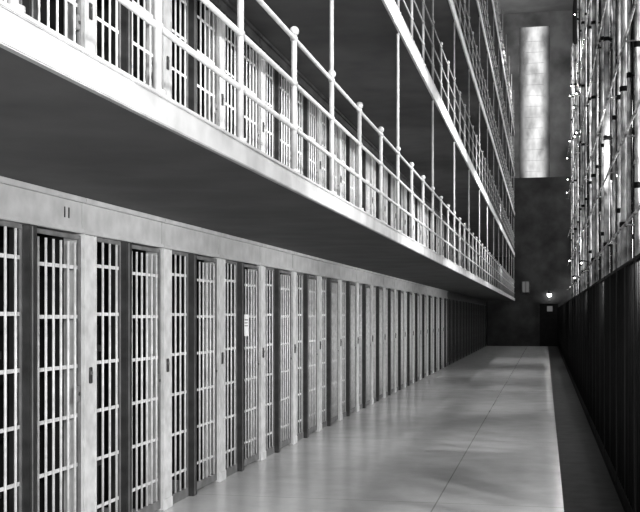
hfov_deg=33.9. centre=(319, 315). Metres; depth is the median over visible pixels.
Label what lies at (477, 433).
floor
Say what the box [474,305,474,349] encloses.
grille
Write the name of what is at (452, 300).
grille
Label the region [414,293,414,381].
grille
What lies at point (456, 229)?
cell
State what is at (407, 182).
cell
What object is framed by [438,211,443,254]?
cell
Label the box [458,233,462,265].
cell
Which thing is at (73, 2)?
grille
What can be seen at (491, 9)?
walkway
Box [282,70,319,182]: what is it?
cell
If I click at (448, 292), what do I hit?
cell
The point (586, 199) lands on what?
standpipe
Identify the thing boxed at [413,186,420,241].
cell
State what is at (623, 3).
window
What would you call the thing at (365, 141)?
cell
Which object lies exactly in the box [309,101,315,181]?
grille
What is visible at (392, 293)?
grille
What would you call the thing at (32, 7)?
cell
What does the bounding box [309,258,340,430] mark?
cell
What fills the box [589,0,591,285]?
standpipe
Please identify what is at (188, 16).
cell
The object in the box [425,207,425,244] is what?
grille
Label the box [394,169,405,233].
cell
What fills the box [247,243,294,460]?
cell
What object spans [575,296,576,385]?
grille
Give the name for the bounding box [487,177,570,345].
wall
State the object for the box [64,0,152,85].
cell
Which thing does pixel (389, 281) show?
cell
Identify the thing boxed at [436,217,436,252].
grille
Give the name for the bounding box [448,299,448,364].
grille
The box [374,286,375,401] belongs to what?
grille
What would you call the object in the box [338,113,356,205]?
cell
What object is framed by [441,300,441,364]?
grille
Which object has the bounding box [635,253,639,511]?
screen panel
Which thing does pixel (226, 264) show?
wall
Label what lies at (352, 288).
grille
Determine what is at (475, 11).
walkway
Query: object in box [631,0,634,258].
trim
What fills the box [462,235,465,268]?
cell
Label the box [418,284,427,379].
cell
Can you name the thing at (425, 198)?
cell
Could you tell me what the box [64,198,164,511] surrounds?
cell
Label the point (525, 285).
window
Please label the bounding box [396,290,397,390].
grille
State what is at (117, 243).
grille
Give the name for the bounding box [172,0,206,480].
wall
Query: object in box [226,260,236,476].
grille
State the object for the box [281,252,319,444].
cell
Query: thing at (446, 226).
grille
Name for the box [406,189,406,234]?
grille
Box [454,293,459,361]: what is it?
cell
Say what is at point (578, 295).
screen panel
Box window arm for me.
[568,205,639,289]
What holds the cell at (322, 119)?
on the walkway at (72, 121)
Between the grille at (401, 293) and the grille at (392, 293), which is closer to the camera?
the grille at (392, 293)
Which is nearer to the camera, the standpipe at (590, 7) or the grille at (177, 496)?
the grille at (177, 496)
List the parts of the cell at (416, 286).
header panel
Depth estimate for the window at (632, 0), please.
18.41 m
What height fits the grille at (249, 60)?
1.850 m
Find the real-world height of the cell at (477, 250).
2.138 m
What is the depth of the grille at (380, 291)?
19.77 m
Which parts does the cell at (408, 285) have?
header panel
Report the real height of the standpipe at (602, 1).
14.000 m
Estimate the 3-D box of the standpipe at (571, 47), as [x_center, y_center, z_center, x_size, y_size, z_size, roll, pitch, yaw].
[12.168,-5.685,50.573,0.178,14.500,0.075,0,0,12]
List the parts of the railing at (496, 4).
post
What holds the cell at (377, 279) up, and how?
on the floor
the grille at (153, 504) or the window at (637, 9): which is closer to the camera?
the grille at (153, 504)
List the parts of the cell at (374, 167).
header panel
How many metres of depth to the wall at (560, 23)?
56.60 m
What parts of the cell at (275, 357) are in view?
header panel, door frame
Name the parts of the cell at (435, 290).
header panel, door frame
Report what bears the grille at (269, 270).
attached to the cell at (275, 357)
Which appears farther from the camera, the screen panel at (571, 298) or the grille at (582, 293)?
the screen panel at (571, 298)
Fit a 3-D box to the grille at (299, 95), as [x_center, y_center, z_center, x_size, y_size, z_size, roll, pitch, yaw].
[-0.276,-1.890,13.216,0.032,2.000,0.500,0,0,12]
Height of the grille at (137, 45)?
1.850 m
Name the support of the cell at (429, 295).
on the floor
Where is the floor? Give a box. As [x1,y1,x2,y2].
[99,345,563,511]
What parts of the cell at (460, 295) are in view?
door frame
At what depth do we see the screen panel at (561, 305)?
41.98 m
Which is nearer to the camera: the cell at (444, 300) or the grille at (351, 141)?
the grille at (351, 141)
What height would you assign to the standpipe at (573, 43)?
14.000 m
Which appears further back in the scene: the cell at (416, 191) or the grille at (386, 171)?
the cell at (416, 191)
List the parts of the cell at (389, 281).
header panel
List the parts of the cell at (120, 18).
lock plate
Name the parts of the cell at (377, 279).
header panel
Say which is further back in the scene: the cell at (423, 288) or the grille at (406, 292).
the cell at (423, 288)
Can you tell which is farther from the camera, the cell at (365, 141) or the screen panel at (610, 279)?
the cell at (365, 141)
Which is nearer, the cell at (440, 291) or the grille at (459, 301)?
the cell at (440, 291)
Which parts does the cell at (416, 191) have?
header panel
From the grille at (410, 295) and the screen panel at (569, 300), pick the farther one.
the screen panel at (569, 300)
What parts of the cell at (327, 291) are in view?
header panel, door frame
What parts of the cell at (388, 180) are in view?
header panel, door frame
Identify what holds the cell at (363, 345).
on the floor
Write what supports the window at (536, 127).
in the wall at (560, 23)
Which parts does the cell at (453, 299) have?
header panel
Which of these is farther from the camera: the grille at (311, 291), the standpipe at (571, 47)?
the standpipe at (571, 47)
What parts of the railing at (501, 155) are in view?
post, post, support rod, post, post, post, support rod, post, post, post, support rod, support rod, post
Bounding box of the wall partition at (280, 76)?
[280,76,282,161]
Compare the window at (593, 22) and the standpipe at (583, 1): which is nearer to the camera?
the window at (593, 22)
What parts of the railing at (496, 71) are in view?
post, support rod, post, support rod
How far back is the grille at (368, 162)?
18.35 m
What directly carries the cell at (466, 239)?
on the walkway at (72, 121)
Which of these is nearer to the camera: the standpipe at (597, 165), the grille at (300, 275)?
the grille at (300, 275)
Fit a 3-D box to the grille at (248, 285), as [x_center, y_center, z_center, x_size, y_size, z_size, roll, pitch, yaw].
[-0.738,0.495,11.001,0.022,1.960,0.620,0,0,12]
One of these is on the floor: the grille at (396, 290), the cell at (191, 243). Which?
the cell at (191, 243)
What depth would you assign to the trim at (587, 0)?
37.45 m
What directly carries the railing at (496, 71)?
on the walkway at (475, 11)
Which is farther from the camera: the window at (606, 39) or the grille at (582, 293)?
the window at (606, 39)
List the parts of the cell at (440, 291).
header panel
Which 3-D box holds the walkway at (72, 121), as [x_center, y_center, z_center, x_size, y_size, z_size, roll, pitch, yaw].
[2.342,-0.830,26.395,3.498,0.120,56.600,0,0,12]
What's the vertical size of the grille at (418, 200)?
1.850 m
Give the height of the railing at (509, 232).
1.860 m
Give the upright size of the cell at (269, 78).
2.138 m
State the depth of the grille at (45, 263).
6.60 m
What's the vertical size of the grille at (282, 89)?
1.850 m
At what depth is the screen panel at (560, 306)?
44.56 m
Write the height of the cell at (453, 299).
2.348 m
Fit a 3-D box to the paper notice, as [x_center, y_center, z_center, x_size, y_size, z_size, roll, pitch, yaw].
[-0.761,0.095,10.820,0.005,0.220,0.170,0,0,12]
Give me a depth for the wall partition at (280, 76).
12.86 m
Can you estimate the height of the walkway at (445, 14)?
0.155 m
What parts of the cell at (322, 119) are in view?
header panel, door frame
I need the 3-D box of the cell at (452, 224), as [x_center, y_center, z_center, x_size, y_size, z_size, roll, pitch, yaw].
[4.414,-1.959,35.201,0.180,2.138,1.495,0,0,12]
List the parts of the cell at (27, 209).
header panel, door frame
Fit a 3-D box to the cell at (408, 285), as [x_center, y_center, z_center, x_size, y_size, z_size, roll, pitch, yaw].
[1.933,0.391,23.624,0.180,2.348,1.495,0,0,12]
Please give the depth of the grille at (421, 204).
26.29 m
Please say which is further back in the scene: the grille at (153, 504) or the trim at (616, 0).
the trim at (616, 0)
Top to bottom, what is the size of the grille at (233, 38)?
2.000 m
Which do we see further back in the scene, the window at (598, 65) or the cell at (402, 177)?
the window at (598, 65)
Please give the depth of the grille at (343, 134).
16.22 m
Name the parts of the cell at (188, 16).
header panel, door frame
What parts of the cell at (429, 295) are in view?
header panel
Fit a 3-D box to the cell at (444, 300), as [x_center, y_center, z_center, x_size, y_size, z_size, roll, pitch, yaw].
[3.793,0.391,32.307,0.180,2.348,1.495,0,0,12]
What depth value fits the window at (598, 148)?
27.79 m
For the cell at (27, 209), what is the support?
on the floor
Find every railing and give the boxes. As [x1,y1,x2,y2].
[7,0,514,297]
[396,0,513,249]
[453,0,514,207]
[479,0,514,165]
[493,0,514,127]
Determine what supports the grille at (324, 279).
attached to the cell at (327, 291)
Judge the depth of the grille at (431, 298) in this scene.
28.61 m
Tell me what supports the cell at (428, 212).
on the walkway at (72, 121)
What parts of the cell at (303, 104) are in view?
header panel, door frame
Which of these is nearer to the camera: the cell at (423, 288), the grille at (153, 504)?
the grille at (153, 504)
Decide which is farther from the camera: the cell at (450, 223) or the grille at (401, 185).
the cell at (450, 223)
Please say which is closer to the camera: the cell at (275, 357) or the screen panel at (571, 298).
the cell at (275, 357)
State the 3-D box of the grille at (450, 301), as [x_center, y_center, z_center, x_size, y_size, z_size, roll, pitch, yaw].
[4.223,0.495,34.155,0.022,1.960,0.620,0,0,12]
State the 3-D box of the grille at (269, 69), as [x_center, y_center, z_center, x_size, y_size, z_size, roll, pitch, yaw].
[-0.586,-1.890,11.769,0.032,2.000,0.500,0,0,12]
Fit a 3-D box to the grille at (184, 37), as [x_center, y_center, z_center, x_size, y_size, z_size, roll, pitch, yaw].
[-1.206,-1.890,8.875,0.032,2.000,0.500,0,0,12]
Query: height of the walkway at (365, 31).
0.190 m
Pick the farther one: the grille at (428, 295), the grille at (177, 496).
the grille at (428, 295)
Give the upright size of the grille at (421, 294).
2.110 m
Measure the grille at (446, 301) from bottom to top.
1.960 m
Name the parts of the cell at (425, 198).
header panel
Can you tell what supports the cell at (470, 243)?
on the walkway at (72, 121)
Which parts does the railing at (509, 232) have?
post, post, post, post, support rod, post, post, support rod, post, post, post, support rod, post, post, post, support rod, post, post, post, post, support rod, support rod, post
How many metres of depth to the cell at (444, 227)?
32.27 m
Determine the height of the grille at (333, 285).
1.960 m
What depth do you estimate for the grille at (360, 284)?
17.72 m
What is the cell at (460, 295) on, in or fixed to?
on the floor
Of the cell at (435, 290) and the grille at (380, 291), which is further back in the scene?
the cell at (435, 290)
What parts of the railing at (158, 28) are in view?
post, post, post, post, support rod, post, rail, post, post, rail, support rod, post, post, post, support rod, post, post, post, support rod, post, post, post, support rod, post, post, post, support rod, post, post, post, support rod, post, post, support rod, post, support rod, support rod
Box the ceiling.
[494,0,572,13]
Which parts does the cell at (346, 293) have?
header panel, door frame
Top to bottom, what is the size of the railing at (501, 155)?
1.890 m
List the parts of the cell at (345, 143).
header panel, door frame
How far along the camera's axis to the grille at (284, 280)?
12.49 m
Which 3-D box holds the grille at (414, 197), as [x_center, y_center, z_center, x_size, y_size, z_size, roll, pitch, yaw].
[2.205,-1.890,24.793,0.032,2.000,0.500,0,0,12]
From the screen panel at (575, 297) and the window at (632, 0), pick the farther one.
the screen panel at (575, 297)
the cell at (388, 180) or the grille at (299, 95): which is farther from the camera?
the cell at (388, 180)
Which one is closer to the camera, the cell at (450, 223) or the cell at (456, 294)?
the cell at (450, 223)
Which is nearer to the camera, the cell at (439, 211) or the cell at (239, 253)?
the cell at (239, 253)
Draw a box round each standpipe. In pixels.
[571,47,571,297]
[572,43,573,297]
[574,44,576,295]
[577,0,579,293]
[580,0,581,291]
[581,0,587,290]
[585,0,588,288]
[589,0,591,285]
[596,0,600,281]
[601,0,603,278]
[612,0,616,270]
[616,0,619,267]
[626,0,634,260]
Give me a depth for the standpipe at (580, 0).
36.88 m
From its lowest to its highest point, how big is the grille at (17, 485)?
2.110 m
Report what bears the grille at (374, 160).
attached to the cell at (374, 167)
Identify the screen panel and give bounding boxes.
[560,306,560,352]
[561,305,561,354]
[565,302,565,364]
[566,302,566,366]
[569,300,569,373]
[570,298,571,378]
[574,295,576,390]
[577,293,579,397]
[580,291,583,407]
[584,287,588,418]
[589,283,595,435]
[596,277,603,454]
[604,269,615,483]
[616,257,634,511]
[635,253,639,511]
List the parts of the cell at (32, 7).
door frame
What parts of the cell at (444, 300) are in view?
header panel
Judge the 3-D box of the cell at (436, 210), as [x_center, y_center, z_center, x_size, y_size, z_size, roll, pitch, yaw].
[3.173,-1.959,29.413,0.180,2.138,1.495,0,0,12]
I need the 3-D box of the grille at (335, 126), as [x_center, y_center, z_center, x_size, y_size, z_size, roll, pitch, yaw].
[0.192,-1.905,15.342,0.022,1.850,0.620,0,0,12]
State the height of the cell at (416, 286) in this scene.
2.348 m
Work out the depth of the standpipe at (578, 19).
40.88 m
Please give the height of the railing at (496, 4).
2.000 m
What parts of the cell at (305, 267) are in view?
header panel, door frame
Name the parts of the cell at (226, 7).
header panel, door frame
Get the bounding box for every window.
[520,26,549,177]
[521,281,529,292]
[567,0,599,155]
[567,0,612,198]
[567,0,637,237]
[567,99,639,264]
[591,0,599,284]
[598,65,599,111]
[598,148,599,195]
[603,0,612,275]
[619,0,632,265]
[632,0,632,257]
[634,0,639,255]
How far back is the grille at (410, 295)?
24.22 m
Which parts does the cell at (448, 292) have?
header panel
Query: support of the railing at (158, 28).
on the walkway at (72, 121)
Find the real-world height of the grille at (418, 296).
1.960 m
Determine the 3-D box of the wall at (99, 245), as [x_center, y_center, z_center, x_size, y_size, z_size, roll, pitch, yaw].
[-2.294,-0.733,8.755,1.845,4.595,0.100,0,0,12]
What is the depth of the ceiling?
55.75 m
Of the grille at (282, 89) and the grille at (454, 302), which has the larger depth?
the grille at (454, 302)
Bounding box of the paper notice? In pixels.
[244,315,248,335]
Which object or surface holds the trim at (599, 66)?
attached to the wall
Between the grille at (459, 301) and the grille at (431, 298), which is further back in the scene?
the grille at (459, 301)
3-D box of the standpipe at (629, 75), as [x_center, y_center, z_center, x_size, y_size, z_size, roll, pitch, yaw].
[4.750,-5.685,15.959,0.178,14.500,0.075,0,0,12]
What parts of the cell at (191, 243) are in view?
header panel, door frame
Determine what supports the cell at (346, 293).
on the floor
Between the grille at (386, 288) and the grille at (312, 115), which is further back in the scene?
the grille at (386, 288)
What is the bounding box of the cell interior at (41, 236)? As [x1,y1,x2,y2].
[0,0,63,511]
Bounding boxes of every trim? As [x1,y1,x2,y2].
[579,8,579,292]
[587,0,587,287]
[598,0,600,280]
[616,0,616,267]
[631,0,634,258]
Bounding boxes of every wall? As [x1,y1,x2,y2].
[97,0,145,508]
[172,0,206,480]
[226,38,248,458]
[486,10,572,344]
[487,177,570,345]
[573,0,612,286]
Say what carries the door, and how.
in the wall at (541, 223)
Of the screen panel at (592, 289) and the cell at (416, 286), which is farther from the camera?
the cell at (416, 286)
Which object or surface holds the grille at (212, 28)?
attached to the cell at (188, 16)
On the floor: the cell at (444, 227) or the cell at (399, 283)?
the cell at (399, 283)
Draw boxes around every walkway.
[0,0,514,300]
[228,0,514,256]
[395,0,514,216]
[455,0,514,175]
[480,0,514,135]
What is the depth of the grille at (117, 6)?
7.59 m
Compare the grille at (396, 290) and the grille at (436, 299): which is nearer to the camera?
the grille at (396, 290)
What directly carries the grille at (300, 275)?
attached to the cell at (305, 267)
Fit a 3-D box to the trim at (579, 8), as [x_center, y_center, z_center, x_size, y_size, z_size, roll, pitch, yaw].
[11.145,-7.035,45.065,0.090,12.800,3.000,0,0,12]
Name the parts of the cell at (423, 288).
header panel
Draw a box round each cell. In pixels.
[0,176,85,511]
[4,0,80,45]
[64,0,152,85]
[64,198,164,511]
[146,0,219,124]
[146,218,220,510]
[204,233,261,481]
[206,0,261,148]
[247,35,290,167]
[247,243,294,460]
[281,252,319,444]
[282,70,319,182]
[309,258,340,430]
[310,92,340,194]
[331,264,357,420]
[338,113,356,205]
[350,268,372,411]
[353,132,372,213]
[366,272,384,403]
[367,145,384,218]
[379,275,395,397]
[383,157,395,227]
[391,278,405,392]
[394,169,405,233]
[402,280,413,387]
[404,178,413,236]
[410,282,420,382]
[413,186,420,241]
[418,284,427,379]
[419,193,427,244]
[426,200,430,248]
[426,286,433,375]
[432,288,438,372]
[434,206,438,252]
[436,289,443,369]
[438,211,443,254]
[441,290,447,367]
[442,216,446,258]
[446,291,451,365]
[449,221,451,260]
[450,292,455,363]
[451,224,455,261]
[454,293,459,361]
[455,228,458,264]
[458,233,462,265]
[458,294,462,359]
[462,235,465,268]
[465,238,467,269]
[470,243,471,272]
[473,245,474,274]
[477,250,478,276]
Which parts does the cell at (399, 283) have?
header panel, door frame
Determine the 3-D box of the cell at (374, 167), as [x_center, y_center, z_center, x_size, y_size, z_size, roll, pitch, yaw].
[1.002,-1.959,19.282,0.180,2.138,1.495,0,0,12]
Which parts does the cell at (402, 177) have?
header panel, door frame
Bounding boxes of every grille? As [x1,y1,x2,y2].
[0,220,21,511]
[37,0,76,42]
[37,236,76,511]
[97,0,120,68]
[97,237,120,511]
[132,0,152,85]
[132,251,157,511]
[172,0,187,107]
[172,250,187,503]
[197,1,214,122]
[197,262,214,480]
[226,26,236,135]
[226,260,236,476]
[244,43,256,147]
[244,269,256,458]
[266,61,273,157]
[266,267,273,456]
[280,75,289,166]
[280,275,289,441]
[297,90,302,174]
[297,272,303,440]
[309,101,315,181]
[309,279,315,427]
[322,113,326,188]
[322,277,326,428]
[331,282,336,417]
[334,124,336,191]
[342,131,345,199]
[342,280,345,417]
[350,138,354,204]
[350,286,354,408]
[359,283,361,408]
[366,153,369,213]
[366,288,369,400]
[374,160,375,216]
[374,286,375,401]
[379,290,382,394]
[386,171,387,223]
[386,288,387,395]
[391,176,392,226]
[391,292,393,388]
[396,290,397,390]
[401,185,402,232]
[401,293,402,383]
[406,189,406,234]
[406,292,406,385]
[410,295,411,379]
[414,197,414,237]
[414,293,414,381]
[418,200,418,241]
[418,296,418,375]
[421,204,421,243]
[421,294,421,375]
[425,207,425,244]
[425,297,425,372]
[428,210,428,247]
[428,295,428,374]
[431,298,431,369]
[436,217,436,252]
[436,299,436,367]
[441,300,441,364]
[446,226,446,258]
[446,301,446,362]
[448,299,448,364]
[450,301,450,360]
[452,300,452,362]
[454,302,454,358]
[459,301,459,356]
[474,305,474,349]
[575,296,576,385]
[581,292,583,400]
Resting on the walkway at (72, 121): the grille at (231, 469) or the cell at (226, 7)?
the cell at (226, 7)
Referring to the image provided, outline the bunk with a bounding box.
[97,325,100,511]
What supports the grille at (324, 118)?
attached to the cell at (322, 119)
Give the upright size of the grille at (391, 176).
1.850 m
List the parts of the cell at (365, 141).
header panel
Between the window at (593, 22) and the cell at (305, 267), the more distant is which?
the window at (593, 22)
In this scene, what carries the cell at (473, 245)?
on the walkway at (72, 121)
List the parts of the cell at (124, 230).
lock plate, header panel, door frame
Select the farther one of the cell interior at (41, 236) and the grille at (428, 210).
the grille at (428, 210)
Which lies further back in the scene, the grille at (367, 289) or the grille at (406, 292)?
the grille at (406, 292)
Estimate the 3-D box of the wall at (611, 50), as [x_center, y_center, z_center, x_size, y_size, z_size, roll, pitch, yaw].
[7.327,-8.585,26.554,0.300,15.700,61.000,0,0,12]
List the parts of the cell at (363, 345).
header panel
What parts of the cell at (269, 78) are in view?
header panel, door frame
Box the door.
[538,302,559,345]
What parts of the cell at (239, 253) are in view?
header panel, door frame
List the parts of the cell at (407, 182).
header panel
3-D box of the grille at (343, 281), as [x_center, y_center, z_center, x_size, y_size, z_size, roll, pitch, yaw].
[0.344,0.510,16.110,0.032,2.110,0.500,0,0,12]
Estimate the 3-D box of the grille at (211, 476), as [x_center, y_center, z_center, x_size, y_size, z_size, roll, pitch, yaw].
[-1.048,0.495,9.554,0.022,1.960,0.620,0,0,12]

